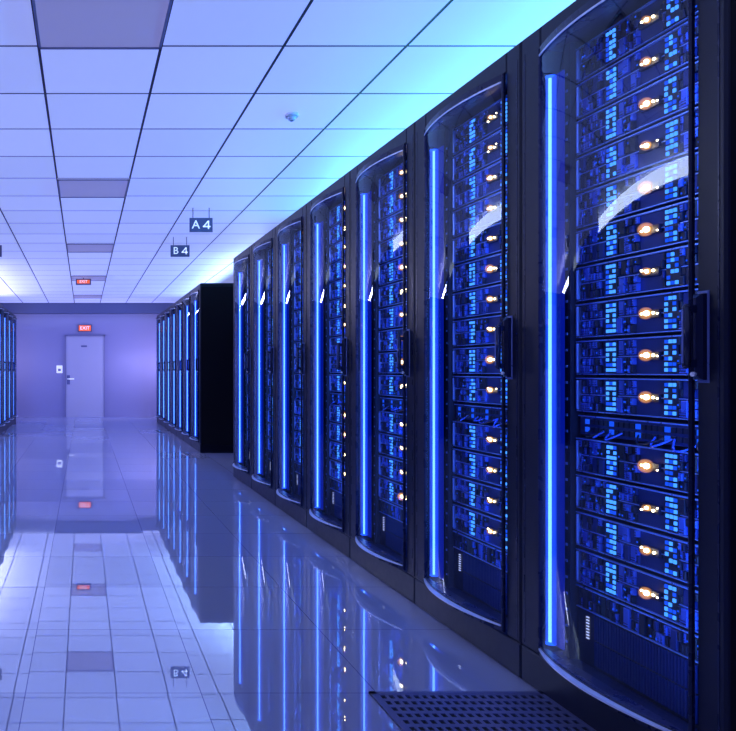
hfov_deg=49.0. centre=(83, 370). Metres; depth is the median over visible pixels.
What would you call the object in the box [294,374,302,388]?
server
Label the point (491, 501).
indicator light
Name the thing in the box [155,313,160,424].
tall cabinet
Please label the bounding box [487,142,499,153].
indicator light
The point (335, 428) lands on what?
server
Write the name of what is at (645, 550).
indicator light
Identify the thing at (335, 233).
server
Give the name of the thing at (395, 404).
switch
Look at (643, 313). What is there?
indicator light
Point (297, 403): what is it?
server
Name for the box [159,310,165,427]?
tall cabinet
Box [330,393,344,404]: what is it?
switch
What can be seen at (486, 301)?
server
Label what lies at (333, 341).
server
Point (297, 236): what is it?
server
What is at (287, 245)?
light
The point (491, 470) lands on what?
indicator light
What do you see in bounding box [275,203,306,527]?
tall cabinet
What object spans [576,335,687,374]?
server
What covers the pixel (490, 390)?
indicator light
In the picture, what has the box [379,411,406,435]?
server
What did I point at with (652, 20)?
indicator light
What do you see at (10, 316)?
tall cabinet
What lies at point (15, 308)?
beam
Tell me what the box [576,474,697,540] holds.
server
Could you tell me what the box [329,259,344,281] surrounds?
server
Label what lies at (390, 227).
server
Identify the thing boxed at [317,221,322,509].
light
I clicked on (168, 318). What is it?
light
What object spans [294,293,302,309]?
server
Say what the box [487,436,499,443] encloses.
indicator light
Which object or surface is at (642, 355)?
indicator light
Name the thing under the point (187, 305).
light
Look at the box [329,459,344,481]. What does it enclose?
server
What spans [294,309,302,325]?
server
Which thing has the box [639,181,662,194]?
indicator light
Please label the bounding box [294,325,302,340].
server
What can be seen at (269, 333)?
server
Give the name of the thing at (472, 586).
tall cabinet
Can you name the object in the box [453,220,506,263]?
server
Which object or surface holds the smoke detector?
attached to the ceiling
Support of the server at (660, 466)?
on the server at (666, 510)
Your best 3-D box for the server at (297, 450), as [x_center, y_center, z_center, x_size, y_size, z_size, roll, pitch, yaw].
[1.988,0.664,5.426,0.657,0.114,0.618,0,0,0]
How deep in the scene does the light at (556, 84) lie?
2.47 m
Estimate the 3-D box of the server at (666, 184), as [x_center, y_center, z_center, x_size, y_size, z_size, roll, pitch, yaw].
[1.984,-0.545,2.146,0.663,0.114,0.618,0,0,0]
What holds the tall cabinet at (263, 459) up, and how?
on the floor
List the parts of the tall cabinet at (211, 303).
door, door handle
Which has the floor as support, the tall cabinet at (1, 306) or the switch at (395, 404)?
the tall cabinet at (1, 306)
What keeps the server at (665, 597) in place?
in the tall cabinet at (614, 664)
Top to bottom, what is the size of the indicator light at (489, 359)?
0.037 m
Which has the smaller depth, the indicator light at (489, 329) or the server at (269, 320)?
the indicator light at (489, 329)
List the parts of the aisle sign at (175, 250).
sign plate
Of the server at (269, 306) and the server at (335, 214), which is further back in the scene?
the server at (269, 306)
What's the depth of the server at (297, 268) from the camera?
5.64 m
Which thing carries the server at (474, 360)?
on the server at (474, 389)
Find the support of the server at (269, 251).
on the server at (269, 265)
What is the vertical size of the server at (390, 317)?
0.114 m
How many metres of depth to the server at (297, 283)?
5.66 m
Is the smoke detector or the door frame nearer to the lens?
the smoke detector
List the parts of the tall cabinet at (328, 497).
metal trim, metal trim, door, vent panel, door handle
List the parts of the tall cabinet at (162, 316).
door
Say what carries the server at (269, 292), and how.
on the server at (269, 306)
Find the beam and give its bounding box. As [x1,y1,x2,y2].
[0,303,173,313]
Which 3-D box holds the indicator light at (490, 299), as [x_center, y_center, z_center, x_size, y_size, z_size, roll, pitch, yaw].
[1.683,-0.295,2.955,0.027,0.024,0.074,0,0,0]
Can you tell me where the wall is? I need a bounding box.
[14,314,158,416]
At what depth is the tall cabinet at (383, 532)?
4.07 m
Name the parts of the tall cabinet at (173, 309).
door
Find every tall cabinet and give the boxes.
[0,304,4,433]
[3,306,9,431]
[8,310,13,427]
[12,313,17,424]
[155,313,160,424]
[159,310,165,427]
[163,306,170,431]
[169,301,176,435]
[175,297,182,439]
[182,291,190,445]
[189,283,232,452]
[233,245,251,488]
[252,227,275,504]
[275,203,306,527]
[307,170,350,558]
[350,121,415,603]
[415,41,522,678]
[522,0,735,730]
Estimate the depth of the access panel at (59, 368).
17.06 m
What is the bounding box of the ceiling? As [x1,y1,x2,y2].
[0,0,575,302]
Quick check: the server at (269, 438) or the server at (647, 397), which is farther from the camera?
the server at (269, 438)
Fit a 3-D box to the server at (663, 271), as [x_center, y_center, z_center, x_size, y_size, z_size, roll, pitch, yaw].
[1.989,-0.295,2.146,0.654,0.114,0.618,0,0,0]
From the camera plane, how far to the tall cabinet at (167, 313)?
13.58 m
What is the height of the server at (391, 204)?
0.114 m
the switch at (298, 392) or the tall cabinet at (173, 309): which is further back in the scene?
the tall cabinet at (173, 309)
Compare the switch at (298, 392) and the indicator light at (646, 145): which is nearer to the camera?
the indicator light at (646, 145)
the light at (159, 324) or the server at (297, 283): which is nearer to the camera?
the server at (297, 283)
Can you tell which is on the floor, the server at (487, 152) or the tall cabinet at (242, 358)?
the tall cabinet at (242, 358)
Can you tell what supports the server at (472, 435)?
on the server at (478, 465)
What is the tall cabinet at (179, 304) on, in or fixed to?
on the floor
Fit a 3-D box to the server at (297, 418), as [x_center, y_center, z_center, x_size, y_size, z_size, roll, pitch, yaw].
[1.990,0.410,5.426,0.653,0.114,0.618,0,0,0]
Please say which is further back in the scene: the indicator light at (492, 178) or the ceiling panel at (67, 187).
the ceiling panel at (67, 187)
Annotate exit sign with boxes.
[76,278,90,284]
[78,325,91,331]
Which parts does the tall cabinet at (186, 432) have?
door handle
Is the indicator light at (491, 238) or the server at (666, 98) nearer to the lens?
the server at (666, 98)
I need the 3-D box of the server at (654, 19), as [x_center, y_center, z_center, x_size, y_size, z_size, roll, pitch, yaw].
[1.989,-1.045,2.146,0.654,0.114,0.618,0,0,0]
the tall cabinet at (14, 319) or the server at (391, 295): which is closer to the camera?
the server at (391, 295)
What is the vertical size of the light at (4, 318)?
1.975 m
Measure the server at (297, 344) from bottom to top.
0.114 m
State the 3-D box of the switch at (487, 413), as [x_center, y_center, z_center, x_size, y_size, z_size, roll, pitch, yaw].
[1.850,0.189,2.966,0.392,0.078,0.608,0,0,0]
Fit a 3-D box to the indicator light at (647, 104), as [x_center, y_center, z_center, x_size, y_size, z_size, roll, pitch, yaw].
[1.676,-0.797,2.135,0.040,0.037,0.074,0,0,0]
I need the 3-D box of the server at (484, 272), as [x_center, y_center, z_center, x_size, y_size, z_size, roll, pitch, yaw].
[1.986,-0.420,2.966,0.660,0.114,0.618,0,0,0]
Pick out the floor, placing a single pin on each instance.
(145, 586)
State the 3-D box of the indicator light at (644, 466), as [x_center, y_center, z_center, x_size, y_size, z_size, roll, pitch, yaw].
[1.675,0.283,2.135,0.043,0.042,0.074,0,0,0]
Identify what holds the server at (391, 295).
on the server at (390, 317)
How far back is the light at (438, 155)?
3.29 m
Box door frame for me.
[65,335,104,416]
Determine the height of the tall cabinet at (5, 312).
2.280 m
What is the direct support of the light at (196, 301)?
attached to the tall cabinet at (211, 303)
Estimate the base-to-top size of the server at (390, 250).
0.114 m
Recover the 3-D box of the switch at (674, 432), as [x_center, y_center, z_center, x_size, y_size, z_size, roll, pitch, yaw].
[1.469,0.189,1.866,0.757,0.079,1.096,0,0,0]
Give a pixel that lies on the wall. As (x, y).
(130, 339)
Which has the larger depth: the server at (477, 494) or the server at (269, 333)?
the server at (269, 333)
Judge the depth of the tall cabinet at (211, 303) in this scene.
9.60 m
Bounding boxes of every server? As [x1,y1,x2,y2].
[268,248,272,262]
[268,262,272,276]
[268,276,272,289]
[268,290,272,303]
[268,304,272,317]
[268,318,272,330]
[268,332,272,344]
[268,374,272,385]
[268,396,272,408]
[268,410,272,422]
[268,423,272,436]
[268,437,272,451]
[294,228,302,247]
[294,244,302,262]
[294,261,302,278]
[294,277,302,293]
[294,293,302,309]
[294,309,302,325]
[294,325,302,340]
[294,342,302,356]
[294,358,299,372]
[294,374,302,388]
[294,399,302,414]
[294,415,302,430]
[294,431,302,447]
[294,447,302,463]
[329,201,344,226]
[329,220,344,244]
[329,239,344,262]
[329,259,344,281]
[329,278,344,299]
[329,297,344,317]
[329,317,344,335]
[329,336,344,354]
[329,355,341,372]
[329,374,344,391]
[329,404,344,423]
[329,422,344,442]
[329,441,344,462]
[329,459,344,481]
[379,160,406,197]
[379,184,406,219]
[379,208,406,241]
[379,232,406,263]
[379,256,406,285]
[379,280,406,307]
[379,304,406,328]
[379,328,406,350]
[379,352,402,372]
[379,375,406,396]
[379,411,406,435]
[379,433,406,459]
[379,455,406,483]
[379,477,406,508]
[453,95,506,154]
[453,126,506,181]
[453,157,506,209]
[453,189,506,236]
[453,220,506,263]
[453,251,506,291]
[453,283,506,318]
[453,314,506,345]
[453,346,500,373]
[453,376,506,404]
[453,421,506,456]
[453,448,506,487]
[453,476,506,519]
[453,504,506,550]
[576,0,697,82]
[576,15,697,118]
[576,61,697,155]
[576,106,697,191]
[576,152,697,228]
[576,197,697,264]
[576,243,697,301]
[576,288,697,337]
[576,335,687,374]
[576,378,697,420]
[576,437,697,494]
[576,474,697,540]
[576,511,697,586]
[576,548,697,632]
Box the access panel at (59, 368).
[57,366,61,372]
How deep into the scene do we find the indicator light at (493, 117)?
2.95 m
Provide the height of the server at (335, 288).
0.114 m
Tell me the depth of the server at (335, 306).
4.79 m
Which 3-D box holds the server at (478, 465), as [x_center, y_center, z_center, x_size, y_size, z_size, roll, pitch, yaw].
[1.988,0.410,2.966,0.657,0.114,0.618,0,0,0]
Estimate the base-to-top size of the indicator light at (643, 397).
0.037 m
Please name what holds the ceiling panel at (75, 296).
attached to the ceiling
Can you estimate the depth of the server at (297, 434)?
5.65 m
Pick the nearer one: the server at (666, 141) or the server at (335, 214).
the server at (666, 141)
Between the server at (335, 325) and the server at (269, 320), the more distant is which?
the server at (269, 320)
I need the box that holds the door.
[66,336,103,416]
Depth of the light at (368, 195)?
4.11 m
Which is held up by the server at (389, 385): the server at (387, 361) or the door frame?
the server at (387, 361)
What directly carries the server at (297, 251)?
on the server at (297, 268)
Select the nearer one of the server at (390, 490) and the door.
the server at (390, 490)
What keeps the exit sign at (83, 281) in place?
hanging from the ceiling
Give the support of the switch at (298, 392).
in the tall cabinet at (291, 475)
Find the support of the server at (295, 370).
on the server at (297, 378)
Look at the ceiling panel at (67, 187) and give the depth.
6.23 m
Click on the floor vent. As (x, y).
(409, 710)
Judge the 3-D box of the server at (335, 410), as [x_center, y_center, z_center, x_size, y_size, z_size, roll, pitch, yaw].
[1.984,0.285,4.606,0.663,0.114,0.618,0,0,0]
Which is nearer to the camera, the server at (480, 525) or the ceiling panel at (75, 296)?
the server at (480, 525)
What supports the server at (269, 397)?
on the server at (269, 411)
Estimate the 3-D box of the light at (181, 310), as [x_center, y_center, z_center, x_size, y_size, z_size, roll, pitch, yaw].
[1.612,-0.037,11.975,0.048,1.975,0.070,0,0,0]
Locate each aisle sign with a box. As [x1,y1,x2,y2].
[170,237,189,256]
[189,208,212,231]
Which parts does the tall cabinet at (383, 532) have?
metal trim, metal trim, door, vent panel, door handle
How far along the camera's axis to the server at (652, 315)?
2.21 m
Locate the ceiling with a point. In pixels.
(197, 123)
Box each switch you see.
[294,390,302,399]
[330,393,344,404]
[380,397,406,413]
[454,404,506,426]
[578,415,697,452]
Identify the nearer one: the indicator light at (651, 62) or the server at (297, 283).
the indicator light at (651, 62)
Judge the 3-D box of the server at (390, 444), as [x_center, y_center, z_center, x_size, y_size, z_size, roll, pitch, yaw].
[1.989,0.410,3.786,0.654,0.114,0.618,0,0,0]
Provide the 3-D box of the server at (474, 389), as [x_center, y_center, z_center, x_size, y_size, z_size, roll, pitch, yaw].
[1.988,0.080,2.966,0.657,0.114,0.618,0,0,0]
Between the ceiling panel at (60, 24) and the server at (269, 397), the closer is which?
the ceiling panel at (60, 24)
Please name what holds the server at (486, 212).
on the server at (485, 242)
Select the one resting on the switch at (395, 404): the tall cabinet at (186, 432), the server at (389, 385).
the server at (389, 385)
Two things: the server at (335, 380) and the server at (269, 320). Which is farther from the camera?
the server at (269, 320)
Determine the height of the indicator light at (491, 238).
0.024 m
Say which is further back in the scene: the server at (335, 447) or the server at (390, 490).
the server at (335, 447)
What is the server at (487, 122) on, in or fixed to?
on the server at (487, 152)
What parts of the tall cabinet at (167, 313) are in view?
door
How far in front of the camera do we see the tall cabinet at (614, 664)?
2.25 m
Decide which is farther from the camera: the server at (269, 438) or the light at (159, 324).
the light at (159, 324)
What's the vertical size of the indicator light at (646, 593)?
0.037 m
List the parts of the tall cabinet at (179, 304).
door handle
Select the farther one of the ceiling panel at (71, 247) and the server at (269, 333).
the ceiling panel at (71, 247)
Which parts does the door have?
handle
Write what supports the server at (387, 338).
on the server at (387, 361)
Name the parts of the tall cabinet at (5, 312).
door handle, door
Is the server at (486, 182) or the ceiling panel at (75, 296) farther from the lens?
the ceiling panel at (75, 296)
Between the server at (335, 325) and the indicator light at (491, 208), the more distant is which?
the server at (335, 325)
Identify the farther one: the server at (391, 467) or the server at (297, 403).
the server at (297, 403)
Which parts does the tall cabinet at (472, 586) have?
metal trim, metal trim, door, vent panel, door handle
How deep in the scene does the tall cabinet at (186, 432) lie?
11.15 m
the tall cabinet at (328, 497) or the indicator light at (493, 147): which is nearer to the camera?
the indicator light at (493, 147)
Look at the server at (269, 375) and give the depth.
6.51 m
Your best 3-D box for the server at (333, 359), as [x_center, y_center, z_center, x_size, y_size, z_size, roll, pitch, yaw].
[1.990,-0.045,4.606,0.653,0.114,0.618,0,0,0]
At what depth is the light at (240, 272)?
7.41 m
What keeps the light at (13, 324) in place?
attached to the tall cabinet at (14, 319)
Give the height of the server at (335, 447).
0.114 m
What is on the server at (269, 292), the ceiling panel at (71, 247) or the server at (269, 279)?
the server at (269, 279)
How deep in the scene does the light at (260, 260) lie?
6.58 m
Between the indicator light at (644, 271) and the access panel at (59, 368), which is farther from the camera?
the access panel at (59, 368)
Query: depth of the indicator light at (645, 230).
2.13 m
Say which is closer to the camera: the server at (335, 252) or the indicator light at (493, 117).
the indicator light at (493, 117)
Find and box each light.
[4,318,4,419]
[13,324,13,414]
[159,324,159,414]
[168,318,168,419]
[181,310,181,427]
[187,305,188,431]
[195,300,197,436]
[239,271,242,462]
[259,259,262,474]
[284,243,288,489]
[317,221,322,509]
[363,191,370,537]
[433,146,443,579]
[487,112,499,123]
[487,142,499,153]
[487,173,499,183]
[487,204,499,213]
[487,234,499,242]
[487,265,499,272]
[487,296,499,302]
[487,327,494,332]
[487,357,494,362]
[487,387,499,393]
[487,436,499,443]
[487,466,499,474]
[487,497,499,505]
[487,527,499,536]
[548,70,564,649]
[639,10,662,29]
[639,53,662,71]
[639,96,662,112]
[639,138,662,153]
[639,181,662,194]
[639,224,662,236]
[639,266,662,277]
[639,309,662,318]
[639,352,662,359]
[639,393,662,401]
[639,461,662,471]
[639,502,662,514]
[639,544,662,557]
[639,586,662,601]
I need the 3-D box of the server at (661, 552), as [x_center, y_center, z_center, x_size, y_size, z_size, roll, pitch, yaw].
[1.988,0.537,2.146,0.657,0.114,0.618,0,0,0]
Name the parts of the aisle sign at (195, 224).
sign plate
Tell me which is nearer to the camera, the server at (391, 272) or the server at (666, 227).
the server at (666, 227)
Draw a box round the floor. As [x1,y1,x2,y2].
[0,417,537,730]
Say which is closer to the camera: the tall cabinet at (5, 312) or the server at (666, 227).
the server at (666, 227)
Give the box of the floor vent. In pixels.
[369,691,595,730]
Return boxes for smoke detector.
[285,112,297,121]
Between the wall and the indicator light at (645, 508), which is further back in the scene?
the wall
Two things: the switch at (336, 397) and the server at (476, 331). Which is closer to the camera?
the server at (476, 331)
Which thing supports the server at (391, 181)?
on the server at (391, 204)
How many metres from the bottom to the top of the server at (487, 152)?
0.114 m
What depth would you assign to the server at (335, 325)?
4.79 m
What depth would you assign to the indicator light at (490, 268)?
2.95 m
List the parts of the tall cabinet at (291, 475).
metal trim, door, vent panel, door handle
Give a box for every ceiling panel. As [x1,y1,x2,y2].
[32,0,172,49]
[57,178,129,197]
[66,243,113,252]
[71,275,106,280]
[73,295,101,297]
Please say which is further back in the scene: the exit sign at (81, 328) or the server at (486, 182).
the exit sign at (81, 328)
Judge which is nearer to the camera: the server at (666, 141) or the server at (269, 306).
the server at (666, 141)
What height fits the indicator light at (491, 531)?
0.024 m
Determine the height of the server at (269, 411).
0.114 m
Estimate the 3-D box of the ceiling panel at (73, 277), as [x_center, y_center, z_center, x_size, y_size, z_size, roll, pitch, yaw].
[0.079,-1.599,12.345,0.604,0.018,0.604,0,0,0]
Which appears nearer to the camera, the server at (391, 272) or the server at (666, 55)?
the server at (666, 55)
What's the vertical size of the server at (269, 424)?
0.114 m
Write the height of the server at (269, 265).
0.114 m
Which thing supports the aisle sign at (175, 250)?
hanging from the ceiling
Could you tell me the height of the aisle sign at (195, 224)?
0.238 m

